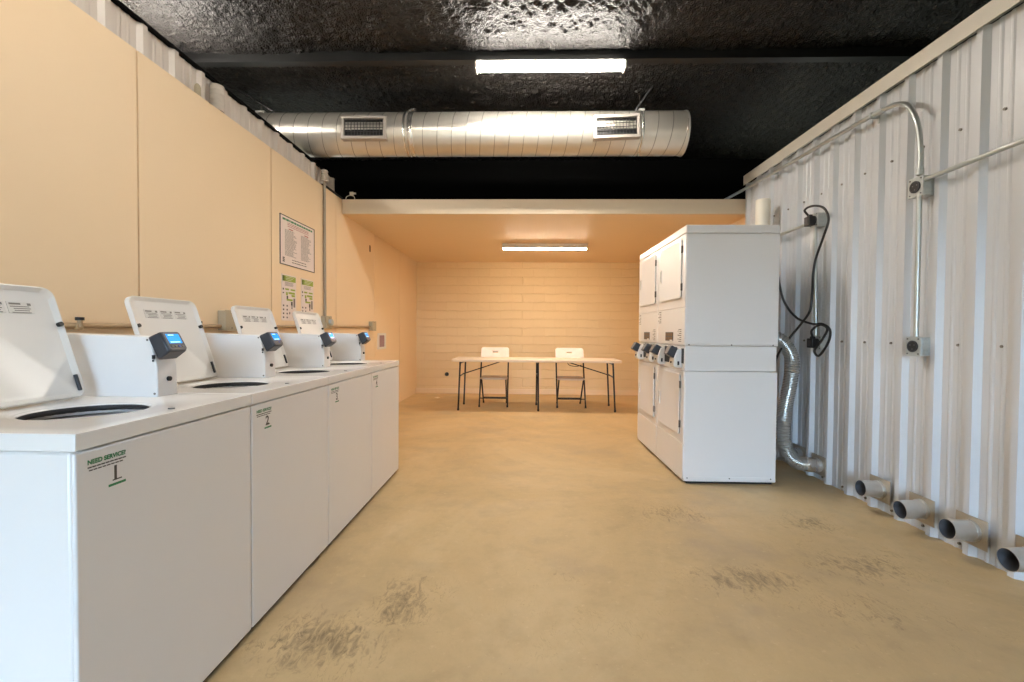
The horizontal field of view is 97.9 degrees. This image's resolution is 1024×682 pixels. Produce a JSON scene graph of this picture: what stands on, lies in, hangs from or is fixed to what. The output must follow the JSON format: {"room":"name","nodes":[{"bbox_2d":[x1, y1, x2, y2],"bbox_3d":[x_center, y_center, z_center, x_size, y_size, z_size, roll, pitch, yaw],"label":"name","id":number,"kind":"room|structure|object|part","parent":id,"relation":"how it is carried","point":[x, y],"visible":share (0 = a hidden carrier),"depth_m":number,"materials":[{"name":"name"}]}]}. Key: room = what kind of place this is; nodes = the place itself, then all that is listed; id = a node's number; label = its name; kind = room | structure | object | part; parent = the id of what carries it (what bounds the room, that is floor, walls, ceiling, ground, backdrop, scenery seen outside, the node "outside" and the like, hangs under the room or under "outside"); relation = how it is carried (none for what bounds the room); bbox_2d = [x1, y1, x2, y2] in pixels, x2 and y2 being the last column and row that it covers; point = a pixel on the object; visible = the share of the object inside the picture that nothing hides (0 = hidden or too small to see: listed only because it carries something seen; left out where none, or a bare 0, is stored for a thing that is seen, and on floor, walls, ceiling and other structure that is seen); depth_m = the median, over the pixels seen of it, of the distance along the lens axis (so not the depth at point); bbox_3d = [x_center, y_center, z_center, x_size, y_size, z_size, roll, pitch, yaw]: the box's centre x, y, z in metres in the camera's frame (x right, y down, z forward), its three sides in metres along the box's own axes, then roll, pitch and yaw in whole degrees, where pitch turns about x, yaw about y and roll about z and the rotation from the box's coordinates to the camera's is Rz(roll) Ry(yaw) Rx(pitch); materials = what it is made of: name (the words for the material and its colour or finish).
{"room":"laundry","nodes":[
{"label":"laundry","id":0,"kind":"room"},
{"bbox_2d":[69,0,334,190],"bbox_3d":[-2.103,-0.267,0.213,0.105,2.800,9.323,0,1,1],"label":"wall","id":1,"kind":"structure","parent":0,"point":[136,34],"depth_m":2.64,"materials":[{"name":"paint"}]},
{"bbox_2d":[111,0,336,179],"bbox_3d":[-2.096,-1.671,0.201,0.118,0.017,9.360,0,1,1],"label":"trim","id":2,"kind":"structure","parent":1,"relation":"attached to","point":[118,3],"depth_m":2.81,"materials":[{"name":"metal"}]},
{"bbox_2d":[0,0,416,401],"bbox_3d":[-1.976,-0.196,1.944,0.050,2.590,12.790,0,1,1],"label":"wall","id":3,"kind":"structure","parent":0,"point":[119,180],"depth_m":2.33,"materials":[{"name":"beige paint"}]},
{"bbox_2d":[194,83,200,95],"bbox_3d":[-1.954,-1.554,2.771,0.038,0.088,0.038,0,1,1],"label":"pipe","id":4,"kind":"object","parent":3,"relation":"on","point":[197,89],"visible":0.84,"depth_m":2.76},
{"bbox_2d":[209,83,224,112],"bbox_3d":[-1.942,-1.596,2.940,0.087,0.165,0.088,0,1,1],"label":"pipe","id":5,"kind":"object","parent":3,"relation":"on","point":[217,91],"visible":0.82,"depth_m":2.91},
{"bbox_2d":[64,323,370,327],"bbox_3d":[-1.905,-0.101,3.059,0.025,0.080,5.420,0,1,1],"label":"conduit","id":6,"kind":"object","parent":3,"relation":"attached to","point":[67,325],"visible":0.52,"depth_m":2.20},
{"bbox_2d":[72,317,84,329],"bbox_3d":[-1.923,-0.078,1.980,0.041,0.056,0.032,0,1,1],"label":"valve","id":7,"kind":"object","parent":6,"relation":"attached to","point":[79,325],"visible":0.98,"depth_m":1.97,"materials":[{"name":"metal"}]},
{"bbox_3d":[-1.918,-0.099,1.979,0.031,0.014,0.032,0,1,1],"label":"knob","id":8,"kind":"part","parent":7,"relation":"part of","materials":[{"name":"plastic"}]},
{"bbox_2d":[218,310,236,330],"bbox_3d":[-1.895,-0.137,2.978,0.058,0.136,0.126,0,1,1],"label":"junction box","id":9,"kind":"object","parent":3,"relation":"attached to","point":[225,318],"visible":0.74,"depth_m":2.92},
{"bbox_2d":[281,273,295,320],"bbox_3d":[-1.899,-0.367,3.800,0.006,0.387,0.232,0,1,1],"label":"instruction sheet","id":10,"kind":"object","parent":3,"relation":"attached to","point":[288,282],"visible":0.99,"depth_m":3.78,"materials":[{"name":"paper"}]},
{"bbox_2d":[279,213,314,272],"bbox_3d":[-1.891,-0.848,3.946,0.007,0.412,0.600,0,1,1],"label":"notice board","id":11,"kind":"object","parent":3,"relation":"attached to","point":[296,239],"visible":1,"depth_m":3.91,"materials":[{"name":"paper"}]},
{"bbox_2d":[283,217,311,266],"bbox_3d":[-1.890,-0.849,3.946,0.001,0.365,0.516,0,1,1],"label":"print","id":12,"kind":"object","parent":11,"relation":"attached to","point":[297,237],"depth_m":3.91},
{"bbox_2d":[301,278,312,311],"bbox_3d":[-1.890,-0.373,4.122,0.006,0.387,0.232,0,1,1],"label":"instruction sheet","id":13,"kind":"object","parent":3,"relation":"attached to","point":[306,285],"visible":0.84,"depth_m":4.10,"materials":[{"name":"paper"}]},
{"bbox_2d":[320,169,327,315],"bbox_3d":[-1.863,-0.960,4.432,0.072,1.458,0.072,0,1,1],"label":"conduit","id":14,"kind":"object","parent":3,"relation":"attached to","point":[324,173],"visible":0.96,"depth_m":4.42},
{"bbox_2d":[321,316,333,328],"bbox_3d":[-1.843,-0.187,4.467,0.085,0.126,0.126,0,1,1],"label":"junction box","id":15,"kind":"object","parent":3,"relation":"attached to","point":[327,321],"visible":0.96,"depth_m":4.43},
{"bbox_2d":[321,184,342,198],"bbox_3d":[-1.893,-1.560,4.670,0.054,0.023,0.460,0,1,1],"label":"trim","id":16,"kind":"structure","parent":3,"relation":"attached to","point":[327,187],"depth_m":4.66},
{"bbox_2d":[369,321,375,330],"bbox_3d":[-1.821,-0.194,5.827,0.058,0.126,0.136,0,1,1],"label":"junction box","id":17,"kind":"object","parent":3,"relation":"attached to","point":[372,324],"visible":0.99,"depth_m":5.76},
{"bbox_2d":[377,333,385,349],"bbox_3d":[-1.835,0.002,6.291,0.011,0.225,0.360,0,1,1],"label":"wall box","id":18,"kind":"object","parent":3,"relation":"attached to","point":[381,337],"visible":1,"depth_m":6.29,"materials":[{"name":"white plastic"}]},
{"bbox_2d":[416,262,639,389],"bbox_3d":[0.469,-0.389,8.350,5.100,2.750,0.150,0,1,1],"label":"wall","id":19,"kind":"structure","parent":0,"point":[531,309],"depth_m":8.28,"materials":[{"name":"brick"}]},
{"bbox_2d":[416,388,637,394],"bbox_3d":[0.421,0.942,8.289,4.432,0.090,0.028,0,1,1],"label":"baseboard","id":20,"kind":"structure","parent":19,"relation":"attached to","point":[418,390],"depth_m":8.28,"materials":[{"name":"beige paint"}]},
{"bbox_2d":[344,214,744,262],"bbox_3d":[0.422,-1.478,6.568,4.580,0.120,3.410,0,1,1],"label":"ceiling","id":21,"kind":"structure","parent":0,"point":[610,238],"depth_m":5.83,"materials":[{"name":"beige paint"}]},
{"bbox_2d":[502,243,587,249],"bbox_3d":[0.480,-1.378,6.543,1.248,0.079,0.150,0,1,1],"label":"strip light","id":22,"kind":"object","parent":21,"relation":"attached to","point":[505,246],"visible":1,"depth_m":6.47,"materials":[{"name":"plastic"}]},
{"bbox_2d":[503,248,585,249],"bbox_3d":[0.480,-1.347,6.544,1.216,0.013,0.050,0,1,1],"label":"diffuser","id":23,"kind":"object","parent":22,"relation":"attached to","point":[503,248],"depth_m":6.53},
{"bbox_2d":[314,158,780,198],"bbox_3d":[0.273,-2.071,6.054,7.400,1.005,0.200,0,1,1],"label":"wall","id":24,"kind":"structure","parent":0,"point":[705,178],"depth_m":5.95,"materials":[{"name":"paint"}]},
{"bbox_2d":[119,0,1023,160],"bbox_3d":[0.139,-2.359,0.799,7.400,0.159,10.700,0,1,1],"label":"ceiling","id":25,"kind":"structure","parent":0,"point":[737,110],"depth_m":3.56,"materials":[{"name":"black plastic"}]},
{"bbox_2d":[237,86,690,157],"bbox_3d":[-0.887,-2.119,4.349,5.070,0.622,0.428,0,1,1],"label":"spiral duct","id":26,"kind":"object","parent":25,"relation":"hanging from","point":[638,132],"visible":0.81,"depth_m":4.18,"materials":[{"name":"metal"}]},
{"bbox_2d":[344,119,382,135],"bbox_3d":[-1.385,-1.994,4.168,0.365,0.155,0.011,0,1,1],"label":"grille","id":27,"kind":"object","parent":26,"relation":"attached to","point":[352,127],"depth_m":4.17,"materials":[{"name":"metal"}]},
{"bbox_2d":[341,115,387,141],"bbox_3d":[-1.385,-1.994,4.195,0.425,0.215,0.081,0,1,1],"label":"register","id":28,"kind":"object","parent":26,"relation":"attached to","point":[354,128],"depth_m":4.17,"materials":[{"name":"silver metal"}]},
{"bbox_2d":[596,117,636,134],"bbox_3d":[0.964,-1.976,4.107,0.375,0.168,0.011,0,1,1],"label":"grille","id":29,"kind":"object","parent":26,"relation":"attached to","point":[604,125],"depth_m":4.11,"materials":[{"name":"metal"}]},
{"bbox_2d":[593,113,640,141],"bbox_3d":[0.965,-1.976,4.134,0.437,0.230,0.081,0,1,1],"label":"register","id":30,"kind":"object","parent":26,"relation":"attached to","point":[607,127],"depth_m":4.11,"materials":[{"name":"silver metal"}]},
{"bbox_2d":[183,46,952,66],"bbox_3d":[0.213,-2.382,3.648,7.400,0.198,0.070,0,1,1],"label":"ceiling beam","id":31,"kind":"structure","parent":25,"relation":"attached to","point":[858,53],"depth_m":3.63,"materials":[{"name":"metal"}]},
{"bbox_2d":[475,59,626,74],"bbox_3d":[0.312,-2.247,3.649,1.228,0.070,0.106,0,1,1],"label":"strip light","id":32,"kind":"object","parent":31,"relation":"attached to","point":[554,65],"visible":1,"depth_m":3.61,"materials":[{"name":"plastic"}]},
{"bbox_2d":[477,61,624,71],"bbox_3d":[0.312,-2.236,3.649,1.196,0.044,0.100,0,1,1],"label":"diffuser","id":33,"kind":"object","parent":32,"relation":"attached to","point":[482,66],"depth_m":3.62,"materials":[{"name":"plastic"}]},
{"bbox_2d":[204,393,1023,681],"bbox_3d":[0.103,1.203,0.492,7.400,0.120,15.940,0,1,1],"label":"floor","id":34,"kind":"structure","parent":0,"point":[517,542],"depth_m":2.07,"materials":[{"name":"concrete"}]},
{"bbox_2d":[0,283,250,681],"bbox_3d":[-1.335,0.470,1.351,0.708,1.291,0.655,0,1,1],"label":"washing machine","id":35,"kind":"object","parent":34,"relation":"on","point":[125,507],"visible":1,"depth_m":1.25,"materials":[{"name":"white metal"}]},
{"bbox_3d":[-1.525,0.009,1.337,0.140,0.372,0.375,0,1,1],"label":"lid","id":36,"kind":"part","parent":35,"relation":"part of","materials":[{"name":"white plastic"}]},
{"bbox_2d":[17,404,149,419],"bbox_3d":[-1.269,0.444,1.339,0.420,0.464,0.420,0,1,1],"label":"tub","id":37,"kind":"object","parent":35,"relation":"in","point":[41,411],"depth_m":1.40,"materials":[{"name":"grey plastic"}]},
{"bbox_2d":[0,393,250,451],"bbox_3d":[-1.333,0.222,1.345,0.708,0.040,0.655,0,1,1],"label":"countertop","id":38,"kind":"structure","parent":35,"relation":"on","point":[35,434],"depth_m":1.21,"materials":[{"name":"white metal"}]},
{"bbox_3d":[-0.992,0.671,1.345,0.012,0.842,0.652,0,1,1],"label":"panel","id":39,"kind":"part","parent":35,"relation":"part of","materials":[{"name":"white metal"}]},
{"bbox_2d":[124,296,328,630],"bbox_3d":[-1.318,0.457,2.009,0.708,1.291,0.655,0,1,1],"label":"washing machine","id":40,"kind":"object","parent":34,"relation":"on","point":[289,414],"visible":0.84,"depth_m":2.00,"materials":[{"name":"white metal"}]},
{"bbox_3d":[-1.508,-0.004,1.996,0.140,0.372,0.375,0,1,1],"label":"lid","id":41,"kind":"part","parent":40,"relation":"part of","materials":[{"name":"white plastic"}]},
{"bbox_2d":[193,382,267,387],"bbox_3d":[-1.252,0.431,1.997,0.420,0.464,0.420,0,1,1],"label":"tub","id":42,"kind":"object","parent":40,"relation":"in","point":[195,384],"depth_m":2.09,"materials":[{"name":"black metal"}]},
{"bbox_2d":[177,376,328,404],"bbox_3d":[-1.316,0.208,2.004,0.708,0.040,0.655,0,1,1],"label":"countertop","id":43,"kind":"structure","parent":40,"relation":"on","point":[276,387],"depth_m":1.97,"materials":[{"name":"white metal"}]},
{"bbox_3d":[-0.974,0.658,2.004,0.012,0.842,0.652,0,1,1],"label":"panel","id":44,"kind":"part","parent":40,"relation":"part of","materials":[{"name":"white metal"}]},
{"bbox_2d":[231,305,371,544],"bbox_3d":[-1.301,0.444,2.668,0.708,1.291,0.655,0,1,1],"label":"washing machine","id":45,"kind":"object","parent":34,"relation":"on","point":[349,387],"visible":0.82,"depth_m":2.68,"materials":[{"name":"white metal"}]},
{"bbox_3d":[-1.491,-0.017,2.654,0.140,0.372,0.375,0,1,1],"label":"lid","id":46,"kind":"part","parent":45,"relation":"part of","materials":[{"name":"white plastic"}]},
{"bbox_2d":[279,370,329,372],"bbox_3d":[-1.235,0.418,2.656,0.420,0.464,0.420,0,1,1],"label":"tub","id":47,"kind":"object","parent":45,"relation":"in","point":[280,371],"depth_m":2.77,"materials":[{"name":"black metal"}]},
{"bbox_2d":[275,366,371,383],"bbox_3d":[-1.299,0.195,2.663,0.708,0.040,0.655,0,1,1],"label":"countertop","id":48,"kind":"structure","parent":45,"relation":"on","point":[337,373],"depth_m":2.68,"materials":[{"name":"white metal"}]},
{"bbox_3d":[-0.957,0.644,2.663,0.012,0.842,0.652,0,1,1],"label":"panel","id":49,"kind":"part","parent":45,"relation":"part of","materials":[{"name":"white metal"}]},
{"bbox_2d":[292,311,398,497],"bbox_3d":[-1.284,0.430,3.326,0.708,1.291,0.655,0,1,1],"label":"washing machine","id":50,"kind":"object","parent":34,"relation":"on","point":[349,349],"visible":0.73,"depth_m":3.37,"materials":[{"name":"white metal"}]},
{"bbox_3d":[-1.474,-0.030,3.313,0.140,0.372,0.375,0,1,1],"label":"lid","id":51,"kind":"part","parent":50,"relation":"part of","materials":[{"name":"white plastic"}]},
{"bbox_2d":[330,363,366,364],"bbox_3d":[-1.218,0.405,3.315,0.420,0.464,0.420,0,1,1],"label":"tub","id":52,"kind":"object","parent":50,"relation":"in","point":[330,363],"depth_m":3.42,"materials":[{"name":"black metal"}]},
{"bbox_2d":[330,360,398,371],"bbox_3d":[-1.282,0.182,3.321,0.708,0.040,0.655,0,1,1],"label":"countertop","id":53,"kind":"structure","parent":50,"relation":"on","point":[377,365],"depth_m":3.37,"materials":[{"name":"white metal"}]},
{"bbox_3d":[-0.940,0.631,3.321,0.012,0.842,0.652,0,1,1],"label":"panel","id":54,"kind":"part","parent":50,"relation":"part of","materials":[{"name":"white metal"}]},
{"bbox_2d":[478,347,508,406],"bbox_3d":[-0.278,0.560,7.021,0.459,0.908,0.464,0,1,1],"label":"folding chair","id":55,"kind":"object","parent":34,"relation":"on","point":[485,351],"visible":0.86,"depth_m":7.14,"materials":[{"name":"plastic"}]},
{"bbox_3d":[-0.493,0.571,7.013,0.023,0.858,0.419,0,1,1],"label":"leg","id":56,"kind":"part","parent":55,"relation":"part of","materials":[{"name":"black metal"}]},
{"bbox_3d":[-0.466,0.785,7.057,0.023,0.433,0.387,0,1,1],"label":"leg","id":57,"kind":"part","parent":55,"relation":"part of","materials":[{"name":"black metal"}]},
{"bbox_3d":[-0.277,0.575,7.038,0.420,0.029,0.400,0,1,1],"label":"seat","id":58,"kind":"part","parent":55,"relation":"part of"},
{"bbox_3d":[-0.271,0.216,7.174,0.452,0.227,0.126,0,1,1],"label":"backrest","id":59,"kind":"part","parent":55,"relation":"part of","materials":[{"name":"plastic"}]},
{"bbox_3d":[-0.092,0.788,7.047,0.023,0.433,0.387,0,1,1],"label":"leg","id":60,"kind":"part","parent":55,"relation":"part of","materials":[{"name":"black metal"}]},
{"bbox_3d":[-0.063,0.574,7.002,0.023,0.858,0.419,0,1,1],"label":"leg","id":61,"kind":"part","parent":55,"relation":"part of","materials":[{"name":"black metal"}]},
{"bbox_2d":[452,357,621,411],"bbox_3d":[0.360,0.642,6.767,2.470,0.752,0.640,0,1,1],"label":"folding table","id":62,"kind":"object","parent":34,"relation":"on","point":[537,360],"visible":1,"depth_m":6.52,"materials":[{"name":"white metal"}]},
{"bbox_3d":[-0.774,0.650,6.532,0.052,0.705,0.025,0,1,-20],"label":"leg","id":63,"kind":"part","parent":62,"relation":"part of","materials":[{"name":"black metal"}]},
{"bbox_3d":[-0.748,0.640,7.061,0.052,0.705,0.025,1,1,23],"label":"leg","id":64,"kind":"part","parent":62,"relation":"part of","materials":[{"name":"black metal"}]},
{"bbox_3d":[0.387,0.649,7.032,0.025,0.704,0.035,0,1,-20],"label":"leg","id":65,"kind":"part","parent":62,"relation":"part of","materials":[{"name":"black metal"}]},
{"bbox_3d":[0.382,0.659,6.502,0.025,0.704,0.037,0,1,-34],"label":"leg","id":66,"kind":"part","parent":62,"relation":"part of","materials":[{"name":"black metal"}]},
{"bbox_3d":[1.506,0.657,7.003,0.061,0.705,0.024,0,1,-14],"label":"leg","id":67,"kind":"part","parent":62,"relation":"part of","materials":[{"name":"black metal"}]},
{"bbox_3d":[1.480,0.668,6.473,0.061,0.705,0.024,1,1,17],"label":"leg","id":68,"kind":"part","parent":62,"relation":"part of","materials":[{"name":"black metal"}]},
{"bbox_2d":[555,348,586,407],"bbox_3d":[0.912,0.569,6.991,0.459,0.908,0.464,0,1,1],"label":"folding chair","id":69,"kind":"object","parent":34,"relation":"on","point":[559,352],"visible":0.91,"depth_m":7.12,"materials":[{"name":"plastic"}]},
{"bbox_3d":[0.697,0.580,6.982,0.023,0.858,0.419,0,1,1],"label":"leg","id":70,"kind":"part","parent":69,"relation":"part of","materials":[{"name":"black metal"}]},
{"bbox_3d":[0.918,0.226,7.143,0.452,0.227,0.126,0,1,1],"label":"backrest","id":71,"kind":"part","parent":69,"relation":"part of","materials":[{"name":"plastic"}]},
{"bbox_3d":[0.912,0.584,7.007,0.420,0.029,0.400,0,1,1],"label":"seat","id":72,"kind":"part","parent":69,"relation":"part of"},
{"bbox_3d":[1.098,0.797,7.016,0.023,0.433,0.387,0,1,1],"label":"leg","id":73,"kind":"part","parent":69,"relation":"part of","materials":[{"name":"black metal"}]},
{"bbox_3d":[1.126,0.583,6.971,0.023,0.858,0.419,0,1,1],"label":"leg","id":74,"kind":"part","parent":69,"relation":"part of","materials":[{"name":"black metal"}]},
{"bbox_2d":[631,243,659,455],"bbox_3d":[1.660,0.088,4.407,0.863,1.974,0.682,0,1,1],"label":"dryer","id":75,"kind":"object","parent":34,"relation":"on","point":[649,260],"visible":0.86,"depth_m":4.35,"materials":[{"name":"white metal"}]},
{"bbox_3d":[1.329,0.472,4.416,0.014,0.476,0.517,0,1,1],"label":"door","id":76,"kind":"part","parent":75,"relation":"part of","materials":[{"name":"metal"}]},
{"bbox_3d":[1.337,0.907,4.433,0.010,0.280,0.672,0,1,1],"label":"panel","id":77,"kind":"part","parent":75,"relation":"part of","materials":[{"name":"metal"}]},
{"bbox_3d":[1.337,-0.582,4.395,0.014,0.460,0.517,0,1,1],"label":"door","id":78,"kind":"part","parent":75,"relation":"part of","materials":[{"name":"metal"}]},
{"bbox_3d":[1.344,-0.132,4.411,0.008,0.284,0.670,0,1,1],"label":"instruction panel","id":79,"kind":"part","parent":75,"relation":"part of","materials":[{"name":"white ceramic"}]},
{"bbox_2d":[639,342,659,363],"bbox_3d":[1.685,0.115,4.407,0.688,0.189,0.680,0,1,1],"label":"card reader","id":80,"kind":"object","parent":75,"relation":"attached to","point":[643,360],"depth_m":4.52,"materials":[{"name":"white plastic"}]},
{"bbox_2d":[776,447,797,460],"bbox_3d":[2.172,0.463,3.987,0.262,1.086,0.697,0,1,-22],"label":"hose","id":81,"kind":"object","parent":75,"relation":"attached to","point":[778,455],"visible":0.02,"depth_m":3.72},
{"bbox_2d":[649,225,779,483],"bbox_3d":[1.642,0.102,3.725,0.863,1.974,0.682,0,1,1],"label":"dryer","id":82,"kind":"object","parent":34,"relation":"on","point":[718,308],"visible":1,"depth_m":3.39,"materials":[{"name":"white metal"}]},
{"bbox_3d":[1.312,0.486,3.734,0.014,0.476,0.517,0,1,1],"label":"door","id":83,"kind":"part","parent":82,"relation":"part of","materials":[{"name":"metal"}]},
{"bbox_3d":[1.319,0.921,3.751,0.010,0.280,0.672,0,1,1],"label":"panel","id":84,"kind":"part","parent":82,"relation":"part of","materials":[{"name":"metal"}]},
{"bbox_3d":[1.319,-0.569,3.713,0.014,0.460,0.517,0,1,1],"label":"door","id":85,"kind":"part","parent":82,"relation":"part of","materials":[{"name":"white metal"}]},
{"bbox_3d":[1.327,-0.118,3.729,0.008,0.284,0.670,0,1,1],"label":"instruction panel","id":86,"kind":"part","parent":82,"relation":"part of","materials":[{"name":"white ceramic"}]},
{"bbox_3d":[1.319,0.113,3.639,0.013,0.134,0.448,0,1,1],"label":"control panel","id":87,"kind":"part","parent":82,"relation":"part of","materials":[{"name":"plastic"}]},
{"bbox_2d":[658,344,775,371],"bbox_3d":[1.668,0.129,3.725,0.688,0.189,0.680,0,1,1],"label":"panel","id":88,"kind":"object","parent":82,"relation":"attached to","point":[692,357],"depth_m":3.39,"materials":[{"name":"white metal"}]},
{"bbox_2d":[755,198,770,224],"bbox_3d":[2.309,-0.108,4.140,0.124,2.386,0.124,0,1,1],"label":"pipe","id":89,"kind":"object","parent":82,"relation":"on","point":[763,205],"visible":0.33,"depth_m":4.07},
{"bbox_2d":[776,332,817,471],"bbox_3d":[2.225,0.475,3.540,0.339,1.105,0.136,1,1,20],"label":"hose","id":90,"kind":"object","parent":82,"relation":"attached to","point":[790,380],"visible":0.98,"depth_m":3.51,"materials":[{"name":"metal"}]},
{"bbox_2d":[776,205,829,362],"bbox_3d":[2.189,-0.372,3.418,0.357,1.352,0.307,0,1,1],"label":"power cord","id":91,"kind":"object","parent":82,"relation":"attached to","point":[809,221],"visible":0.86,"depth_m":3.42,"materials":[{"name":"black plastic"}]},
{"bbox_2d":[779,276,831,356],"bbox_3d":[2.251,-0.370,3.455,0.240,0.973,0.461,0,1,-38],"label":"power cord","id":92,"kind":"object","parent":82,"relation":"attached to","point":[812,342],"visible":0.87,"depth_m":3.42,"materials":[{"name":"black plastic"}]},
{"bbox_2d":[730,217,744,224],"bbox_3d":[2.650,-0.230,6.475,0.100,2.540,3.490,0,1,1],"label":"wall","id":93,"kind":"structure","parent":0,"point":[741,221],"depth_m":5.02,"materials":[{"name":"beige paint"}]},
{"bbox_2d":[342,199,745,214],"bbox_3d":[0.356,-1.458,4.849,4.442,0.156,0.030,0,1,1],"label":"beam","id":94,"kind":"structure","parent":93,"relation":"attached to","point":[349,206],"depth_m":4.83,"materials":[{"name":"paint"}]},
{"bbox_2d":[745,3,1023,580],"bbox_3d":[2.385,-0.197,0.084,0.100,2.730,9.297,0,1,1],"label":"wall","id":95,"kind":"structure","parent":0,"point":[945,427],"depth_m":2.62,"materials":[{"name":"metal"}]},
{"bbox_2d":[779,224,803,235],"bbox_3d":[2.406,-0.954,4.342,0.027,0.037,1.557,0,1,1],"label":"conduit","id":96,"kind":"object","parent":95,"relation":"attached to","point":[802,225],"visible":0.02,"depth_m":3.79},
{"bbox_2d":[793,443,805,456],"bbox_3d":[2.388,0.954,3.759,0.062,0.150,0.166,0,1,1],"label":"air vent","id":97,"kind":"object","parent":95,"relation":"in","point":[801,450],"visible":0.26,"depth_m":3.72,"materials":[{"name":"metal"}]},
{"bbox_2d":[810,212,826,228],"bbox_3d":[2.418,-0.952,3.520,0.083,0.111,0.091,0,1,1],"label":"outlet box","id":98,"kind":"object","parent":95,"relation":"attached to","point":[820,217],"visible":0.75,"depth_m":3.48,"materials":[{"name":"metal"}]},
{"bbox_3d":[2.386,-0.952,3.521,0.006,0.111,0.091,0,1,1],"label":"plate","id":99,"kind":"part","parent":98,"relation":"part of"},
{"bbox_2d":[812,453,825,477],"bbox_3d":[2.381,0.974,3.510,0.062,0.150,0.166,0,1,1],"label":"air vent","id":100,"kind":"object","parent":95,"relation":"in","point":[821,461],"visible":0.66,"depth_m":3.46,"materials":[{"name":"metal"}]},
{"bbox_2d":[813,336,826,349],"bbox_3d":[2.409,0.014,3.474,0.083,0.106,0.091,0,1,1],"label":"outlet box","id":101,"kind":"object","parent":95,"relation":"attached to","point":[822,345],"visible":0.47,"depth_m":3.43,"materials":[{"name":"metal"}]},
{"bbox_2d":[813,226,817,335],"bbox_3d":[2.380,-0.468,3.498,0.027,0.864,0.062,0,1,1],"label":"conduit","id":102,"kind":"object","parent":101,"relation":"attached to","point":[814,227],"visible":0.87,"depth_m":3.49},
{"bbox_3d":[2.378,0.014,3.475,0.006,0.106,0.091,0,1,1],"label":"plate","id":103,"kind":"part","parent":101,"relation":"part of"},
{"bbox_2d":[725,101,924,198],"bbox_3d":[2.408,-1.300,3.934,0.074,0.629,2.760,0,1,1],"label":"conduit","id":104,"kind":"object","parent":95,"relation":"attached to","point":[920,170],"visible":0.98,"depth_m":2.86,"materials":[{"name":"metal"}]},
{"bbox_2d":[854,474,890,504],"bbox_3d":[2.332,0.964,2.907,0.130,0.150,0.166,0,1,1],"label":"air vent","id":105,"kind":"object","parent":95,"relation":"in","point":[878,488],"visible":1,"depth_m":2.87,"materials":[{"name":"metal"}]},
{"bbox_3d":[2.395,0.965,2.906,0.004,0.150,0.166,0,1,1],"label":"plate","id":106,"kind":"part","parent":105,"relation":"part of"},
{"bbox_2d":[743,0,1023,184],"bbox_3d":[2.397,-1.595,0.056,0.155,0.097,9.300,0,1,1],"label":"trim","id":107,"kind":"structure","parent":95,"relation":"attached to","point":[994,9],"depth_m":2.75,"materials":[{"name":"paint"}]},
{"bbox_2d":[773,107,1007,544],"bbox_3d":[2.432,-0.036,2.866,0.011,2.250,2.750,0,1,1],"label":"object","id":108,"kind":"structure","parent":95,"relation":"attached to","point":[1004,108],"depth_m":2.63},
{"bbox_2d":[892,491,934,527],"bbox_3d":[2.324,0.979,2.602,0.130,0.150,0.166,0,1,1],"label":"air vent","id":109,"kind":"object","parent":95,"relation":"in","point":[920,508],"visible":1,"depth_m":2.56,"materials":[{"name":"metal"}]},
{"bbox_3d":[2.387,0.979,2.600,0.004,0.150,0.166,0,1,1],"label":"plate","id":110,"kind":"part","parent":109,"relation":"part of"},
{"bbox_2d":[906,337,929,356],"bbox_3d":[2.382,0.032,2.605,0.093,0.114,0.100,0,1,1],"label":"outlet box","id":111,"kind":"object","parent":95,"relation":"attached to","point":[919,346],"visible":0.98,"depth_m":2.57,"materials":[{"name":"metal"}]},
{"bbox_2d":[907,341,917,351],"bbox_3d":[2.341,0.031,2.606,0.011,0.068,0.068,0,1,1],"label":"receptacle","id":112,"kind":"object","parent":111,"relation":"attached to","point":[912,346],"depth_m":2.60,"materials":[{"name":"plastic"}]},
{"bbox_3d":[2.345,0.031,2.606,0.006,0.114,0.100,0,1,1],"label":"plate","id":113,"kind":"part","parent":111,"relation":"part of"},
{"bbox_2d":[913,193,922,338],"bbox_3d":[2.356,-0.433,2.591,0.027,0.840,0.027,0,1,1],"label":"conduit","id":114,"kind":"object","parent":111,"relation":"attached to","point":[918,232],"visible":0.95,"depth_m":2.58,"materials":[{"name":"metal"}]},
{"bbox_2d":[908,174,933,198],"bbox_3d":[2.389,-0.895,2.596,0.093,0.114,0.100,0,1,1],"label":"outlet box","id":115,"kind":"object","parent":95,"relation":"attached to","point":[916,185],"visible":0.94,"depth_m":2.57,"materials":[{"name":"metal"}]},
{"bbox_2d":[909,181,920,192],"bbox_3d":[2.348,-0.896,2.597,0.011,0.068,0.068,0,1,1],"label":"receptacle","id":116,"kind":"object","parent":115,"relation":"attached to","point":[914,186],"depth_m":2.59,"materials":[{"name":"plastic"}]},
{"bbox_3d":[2.352,-0.896,2.597,0.006,0.114,0.100,0,1,1],"label":"plate","id":117,"kind":"part","parent":115,"relation":"part of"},
{"bbox_2d":[937,510,988,552],"bbox_3d":[2.317,0.980,2.313,0.130,0.150,0.166,0,1,1],"label":"air vent","id":118,"kind":"object","parent":95,"relation":"in","point":[969,529],"visible":1,"depth_m":2.28,"materials":[{"name":"metal"}]},
{"bbox_3d":[2.379,0.981,2.311,0.004,0.150,0.166,0,1,1],"label":"plate","id":119,"kind":"part","parent":118,"relation":"part of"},
{"bbox_2d":[924,137,1023,180],"bbox_3d":[2.326,-0.915,1.281,0.027,0.062,2.518,0,1,1],"label":"conduit","id":120,"kind":"object","parent":95,"relation":"attached to","point":[1020,141],"visible":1,"depth_m":2.25,"materials":[{"name":"metal"}]},
{"bbox_2d":[996,534,1023,571],"bbox_3d":[2.309,0.986,2.021,0.130,0.150,0.166,0,1,1],"label":"air vent","id":121,"kind":"object","parent":95,"relation":"in","point":[1011,559],"visible":1,"depth_m":2.06,"materials":[{"name":"metal"}]},
{"bbox_3d":[2.372,0.987,2.019,0.004,0.150,0.166,0,1,1],"label":"plate","id":122,"kind":"part","parent":121,"relation":"part of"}
]}

